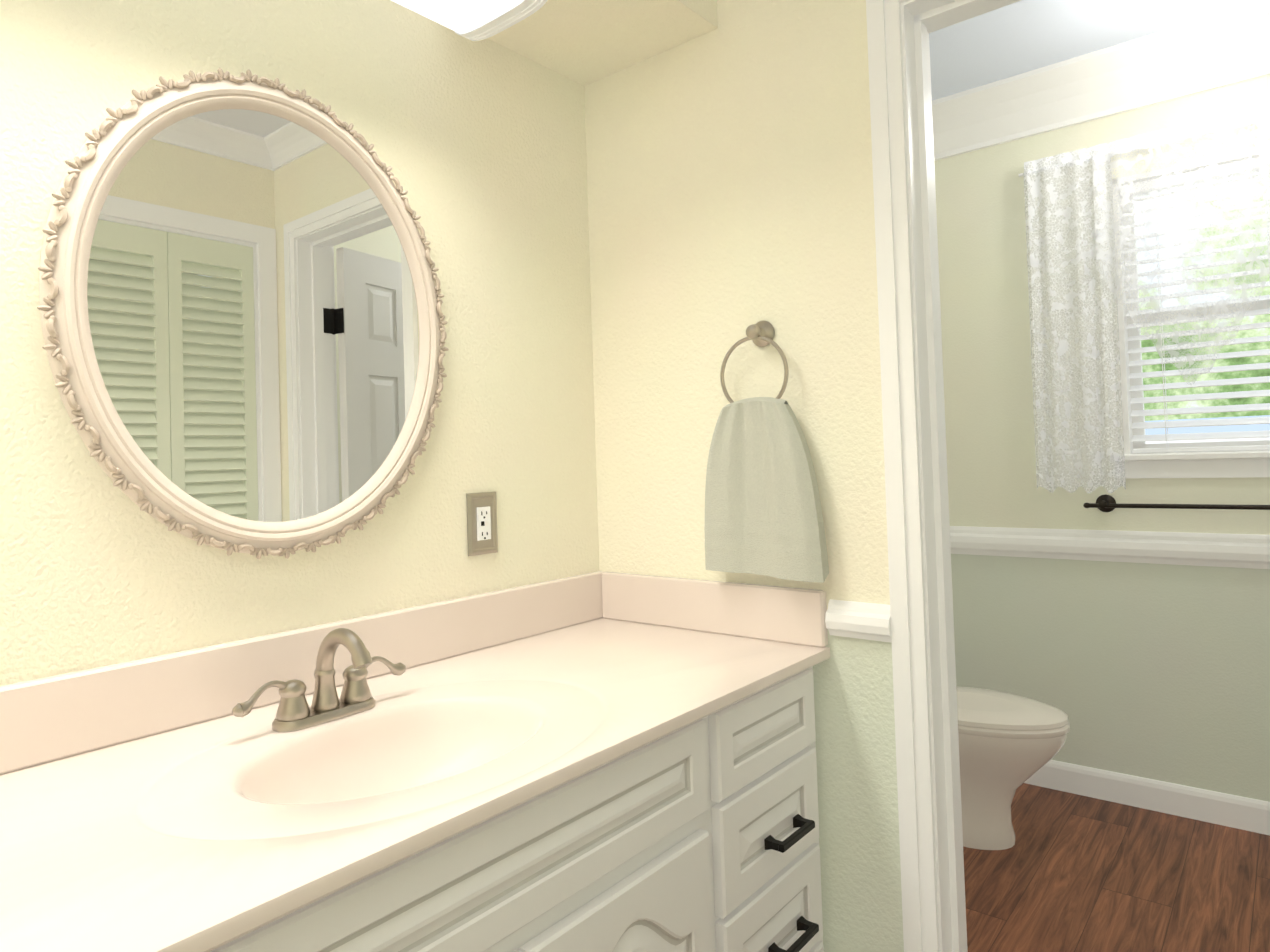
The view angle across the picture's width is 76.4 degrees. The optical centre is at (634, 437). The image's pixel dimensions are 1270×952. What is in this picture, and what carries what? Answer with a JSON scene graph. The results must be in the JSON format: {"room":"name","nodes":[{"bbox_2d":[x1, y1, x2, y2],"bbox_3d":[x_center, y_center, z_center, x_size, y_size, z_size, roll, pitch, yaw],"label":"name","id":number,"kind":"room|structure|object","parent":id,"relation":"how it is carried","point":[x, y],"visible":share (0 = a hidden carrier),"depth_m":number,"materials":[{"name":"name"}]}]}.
{"room":"bathroom","nodes":[
{"label":"bathroom","id":0,"kind":"room"},
{"bbox_2d":[0,0,598,685],"bbox_3d":[-0.412,-0.022,1.646,0.130,2.620,4.630,-3,-2,39],"label":"wall","id":1,"kind":"structure","parent":0,"point":[480,146],"depth_m":1.46,"materials":[{"name":"paint"}]},
{"bbox_2d":[37,68,448,558],"bbox_3d":[-0.581,-0.198,1.324,0.029,0.789,0.666,-3,-2,39],"label":"oval mirror","id":2,"kind":"object","parent":1,"relation":"attached to","point":[239,308],"visible":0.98,"depth_m":1.28,"materials":[{"name":"beige mirror"}]},
{"bbox_2d":[466,491,497,555],"bbox_3d":[-0.309,0.175,1.647,0.009,0.126,0.076,-3,-2,39],"label":"outlet plate","id":3,"kind":"object","parent":1,"relation":"attached to","point":[482,537],"visible":1,"depth_m":1.64,"materials":[{"name":"silver metal"}]},
{"bbox_2d":[487,0,717,85],"bbox_3d":[-0.804,-0.989,0.825,0.385,0.265,2.604,-3,-2,39],"label":"ceiling","id":4,"kind":"structure","parent":0,"point":[584,42],"depth_m":1.71,"materials":[{"name":"paint"}]},
{"bbox_2d":[391,0,547,40],"bbox_3d":[-0.636,-0.820,1.070,0.243,0.068,1.255,-3,-2,39],"label":"fluorescent ceiling light","id":5,"kind":"object","parent":4,"relation":"attached to","point":[475,20],"visible":1,"depth_m":1.50,"materials":[{"name":"white plastic"}]},
{"bbox_2d":[584,0,903,951],"bbox_3d":[0.747,-0.068,1.319,2.080,2.620,0.126,-3,-2,39],"label":"wall","id":6,"kind":"structure","parent":0,"point":[730,184],"depth_m":1.64,"materials":[{"name":"paint"}]},
{"bbox_2d":[704,320,828,582],"bbox_3d":[0.254,0.018,1.597,0.255,0.512,0.067,-3,-2,39],"label":"towel ring","id":7,"kind":"object","parent":6,"relation":"attached to","point":[763,513],"visible":1,"depth_m":1.58,"materials":[{"name":"fabric"}]},
{"bbox_2d":[825,599,891,642],"bbox_3d":[0.636,0.045,1.286,0.990,2.400,0.067,-3,-2,39],"label":"trim","id":8,"kind":"structure","parent":6,"relation":"attached to","point":[862,620],"depth_m":1.43,"materials":[{"name":"white wood"}]},
{"bbox_2d":[866,0,1020,951],"bbox_3d":[0.796,0.192,1.282,0.746,2.095,0.162,-3,-2,39],"label":"door frame","id":9,"kind":"structure","parent":6,"relation":"attached to","point":[923,655],"depth_m":1.45,"materials":[{"name":"white wood"}]},
{"bbox_2d":[929,0,1176,100],"bbox_3d":[1.218,-1.335,2.076,1.950,0.080,1.636,-3,-2,39],"label":"ceiling","id":10,"kind":"structure","parent":0,"point":[1014,39],"depth_m":2.58,"materials":[{"name":"white paint"}]},
{"bbox_2d":[934,75,1269,801],"bbox_3d":[1.869,-0.070,2.685,2.080,2.620,0.130,-3,-2,39],"label":"wall","id":11,"kind":"structure","parent":0,"point":[1160,672],"depth_m":2.85,"materials":[{"name":"paint"}]},
{"bbox_2d":[932,12,1269,834],"bbox_3d":[0.787,-0.025,1.463,1.946,2.540,0.140,-3,-2,39],"label":"trim","id":12,"kind":"structure","parent":11,"relation":"attached to","point":[1132,74],"depth_m":1.34,"materials":[{"name":"white wood"}]},
{"bbox_2d":[1083,494,1269,511],"bbox_3d":[1.868,0.213,2.555,0.790,0.062,0.071,-3,-2,39],"label":"towel bar","id":13,"kind":"object","parent":11,"relation":"attached to","point":[1105,503],"visible":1,"depth_m":2.64,"materials":[{"name":"black metal"}]},
{"bbox_2d":[1109,148,1269,478],"bbox_3d":[1.985,-0.392,2.567,0.845,1.030,0.165,-3,-2,39],"label":"window","id":14,"kind":"structure","parent":11,"relation":"in","point":[1232,464],"depth_m":2.70,"materials":[{"name":"white wood"}]},
{"bbox_2d":[1019,104,1269,493],"bbox_3d":[1.899,-0.424,2.464,1.325,1.189,0.086,-3,-2,39],"label":"lace curtain","id":15,"kind":"object","parent":14,"relation":"hanging from","point":[1099,154],"visible":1,"depth_m":2.70,"materials":[{"name":"white fabric"}]},
{"bbox_2d":[1120,154,1269,452],"bbox_3d":[1.979,-0.423,2.562,0.721,0.926,0.055,-3,-2,39],"label":"window blinds","id":16,"kind":"object","parent":14,"relation":"attached to","point":[1165,424],"visible":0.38,"depth_m":2.65,"materials":[{"name":"white plastic"}]},
{"bbox_2d":[963,783,1269,951],"bbox_3d":[0.706,1.280,0.731,2.910,0.100,4.630,-3,-2,39],"label":"floor","id":17,"kind":"structure","parent":0,"point":[1069,872],"depth_m":2.26,"materials":[{"name":"brown wood"}]},
{"bbox_2d":[210,702,745,951],"bbox_3d":[-0.343,0.854,1.115,0.571,0.838,0.869,-3,-2,39],"label":"base cabinet","id":18,"kind":"object","parent":17,"relation":"on","point":[701,835],"depth_m":1.03,"materials":[{"name":"white wood"}]},
{"bbox_2d":[0,571,829,951],"bbox_3d":[-0.674,0.428,0.725,0.590,0.248,2.590,-3,-2,39],"label":"countertop","id":19,"kind":"structure","parent":18,"relation":"on","point":[166,803],"depth_m":1.12,"materials":[{"name":"stone"}]},
{"bbox_2d":[232,628,405,731],"bbox_3d":[-0.437,0.351,1.198,0.146,0.139,0.279,-3,-2,39],"label":"faucet","id":20,"kind":"object","parent":19,"relation":"on","point":[295,712],"visible":1,"depth_m":1.20,"materials":[{"name":"silver metal"}]},
{"bbox_2d":[738,666,823,951],"bbox_3d":[0.021,0.853,1.559,0.571,0.838,0.406,-3,-2,39],"label":"drawers","id":21,"kind":"object","parent":17,"relation":"on","point":[778,788],"depth_m":1.40,"materials":[{"name":"white wood"}]},
{"bbox_2d":[956,686,1069,849],"bbox_3d":[1.007,0.880,2.631,0.737,0.776,0.484,-3,-2,39],"label":"toilet","id":22,"kind":"object","parent":17,"relation":"on","point":[1009,744],"visible":0.42,"depth_m":2.44,"materials":[{"name":"beige ceramic"}]},
{"label":"outside","id":23,"kind":"structure","parent":0,"visible":0},
{"bbox_2d":[1134,173,1269,443],"bbox_3d":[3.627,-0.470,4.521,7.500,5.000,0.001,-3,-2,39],"label":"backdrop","id":24,"kind":"structure","parent":23,"point":[1226,375],"depth_m":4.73,"materials":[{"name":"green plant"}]}
]}

